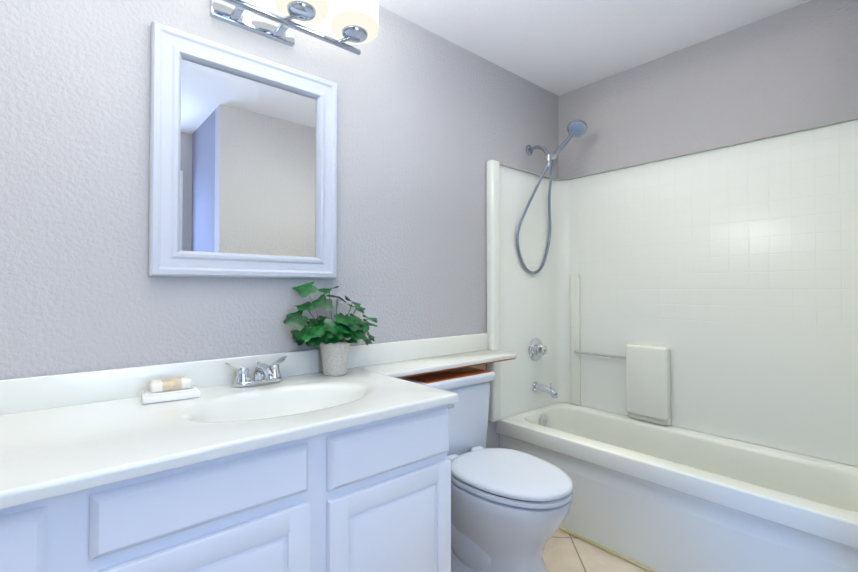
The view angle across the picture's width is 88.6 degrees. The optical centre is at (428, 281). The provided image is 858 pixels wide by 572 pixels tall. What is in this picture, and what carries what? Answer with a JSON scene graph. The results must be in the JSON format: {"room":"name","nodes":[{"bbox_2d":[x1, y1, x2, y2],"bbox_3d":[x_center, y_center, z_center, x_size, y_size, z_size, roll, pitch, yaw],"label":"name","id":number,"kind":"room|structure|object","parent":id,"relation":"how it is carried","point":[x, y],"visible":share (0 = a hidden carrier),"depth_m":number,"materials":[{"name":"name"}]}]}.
{"room":"bathroom","nodes":[
{"label":"bathroom","id":0,"kind":"room"},
{"bbox_2d":[0,0,558,447],"bbox_3d":[-0.534,-0.004,1.712,3.740,2.410,0.120,1,-1,-41],"label":"wall","id":1,"kind":"structure","parent":0,"point":[430,124],"depth_m":1.46,"materials":[{"name":"grey paint"}]},
{"bbox_2d":[148,21,336,278],"bbox_3d":[-0.611,-0.403,1.549,0.632,0.780,0.032,1,-1,-41],"label":"mirror","id":2,"kind":"object","parent":1,"relation":"attached to","point":[243,167],"visible":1,"depth_m":1.51,"materials":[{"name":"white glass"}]},
{"bbox_2d":[210,0,378,54],"bbox_3d":[-0.542,-0.998,1.470,0.806,0.230,0.256,1,-1,-41],"label":"sconce","id":3,"kind":"object","parent":1,"relation":"attached to","point":[354,21],"visible":1,"depth_m":1.56,"materials":[{"name":"silver metal"}]},
{"bbox_2d":[516,119,586,273],"bbox_3d":[0.690,-0.479,2.498,0.347,0.872,0.293,1,-1,-41],"label":"shower head","id":4,"kind":"object","parent":1,"relation":"attached to","point":[576,128],"visible":1,"depth_m":2.51},
{"bbox_2d":[379,0,809,95],"bbox_3d":[0.651,-1.262,0.357,3.740,0.060,3.750,1,-1,-41],"label":"ceiling","id":5,"kind":"structure","parent":0,"point":[558,47],"depth_m":2.09,"materials":[{"name":"white paint"}]},
{"bbox_2d":[543,529,647,571],"bbox_3d":[0.651,1.208,0.316,3.740,0.060,3.750,1,-1,-41],"label":"floor","id":6,"kind":"structure","parent":0,"point":[564,551],"depth_m":1.91,"materials":[{"name":"beige tile"}]},
{"bbox_2d":[0,404,450,571],"bbox_3d":[-0.869,0.777,0.938,1.976,0.822,0.584,1,-1,-41],"label":"bathroom vanity","id":7,"kind":"object","parent":6,"relation":"on","point":[374,496],"visible":0.98,"depth_m":1.00,"materials":[{"name":"white wood"}]},
{"bbox_2d":[0,333,516,508],"bbox_3d":[-0.557,0.366,1.200,2.789,0.223,0.609,1,-1,-41],"label":"countertop","id":8,"kind":"structure","parent":7,"relation":"on","point":[61,434],"depth_m":1.17,"materials":[{"name":"white stone"}]},
{"bbox_2d":[141,376,199,403],"bbox_3d":[-0.759,0.316,1.294,0.144,0.055,0.092,1,-1,-35],"label":"soap dish","id":9,"kind":"object","parent":8,"relation":"on","point":[169,389],"visible":1,"depth_m":1.27,"materials":[{"name":"white ceramic"}]},
{"bbox_2d":[225,356,286,386],"bbox_3d":[-0.548,0.305,1.455,0.204,0.081,0.143,1,-1,-41],"label":"faucet","id":10,"kind":"object","parent":8,"relation":"on","point":[272,372],"visible":1,"depth_m":1.45,"materials":[{"name":"silver metal"}]},
{"bbox_2d":[283,281,377,375],"bbox_3d":[-0.355,0.174,1.645,0.389,0.349,0.235,1,-1,-41],"label":"plant","id":11,"kind":"object","parent":8,"relation":"on","point":[332,339],"visible":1,"depth_m":1.60,"materials":[{"name":"green plant"}]},
{"bbox_2d":[399,367,572,571],"bbox_3d":[0.241,0.809,1.795,0.424,0.787,0.720,1,-1,-41],"label":"toilet","id":12,"kind":"object","parent":6,"relation":"on","point":[510,509],"visible":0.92,"depth_m":1.64,"materials":[{"name":"white ceramic"}]},
{"bbox_2d":[496,402,857,571],"bbox_3d":[1.106,0.973,1.998,0.614,0.465,1.554,1,-1,-41],"label":"bathtub","id":13,"kind":"object","parent":6,"relation":"on","point":[650,497],"visible":0.81,"depth_m":1.81,"materials":[{"name":"white plastic"}]},
{"bbox_2d":[558,0,857,178],"bbox_3d":[1.425,0.004,2.211,0.120,2.410,1.680,1,-1,-41],"label":"wall","id":14,"kind":"structure","parent":0,"point":[795,68],"depth_m":2.13,"materials":[{"name":"grey paint"}]},
{"bbox_2d":[486,118,857,465],"bbox_3d":[1.075,0.043,1.987,0.698,1.391,1.556,1,-1,-41],"label":"shower surround","id":15,"kind":"structure","parent":14,"relation":"attached to","point":[713,291],"depth_m":2.18,"materials":[{"name":"white plastic"}]},
{"bbox_2d":[529,338,546,360],"bbox_3d":[0.647,0.400,2.556,0.136,0.136,0.069,1,-1,-41],"label":"tub valve","id":16,"kind":"object","parent":15,"relation":"attached to","point":[537,349],"visible":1,"depth_m":2.55,"materials":[{"name":"silver metal"}]},
{"bbox_2d":[532,381,557,397],"bbox_3d":[0.673,0.617,2.523,0.062,0.082,0.147,1,-1,-41],"label":"tub spout","id":17,"kind":"object","parent":15,"relation":"attached to","point":[550,390],"visible":1,"depth_m":2.51,"materials":[{"name":"silver metal"}]}
]}

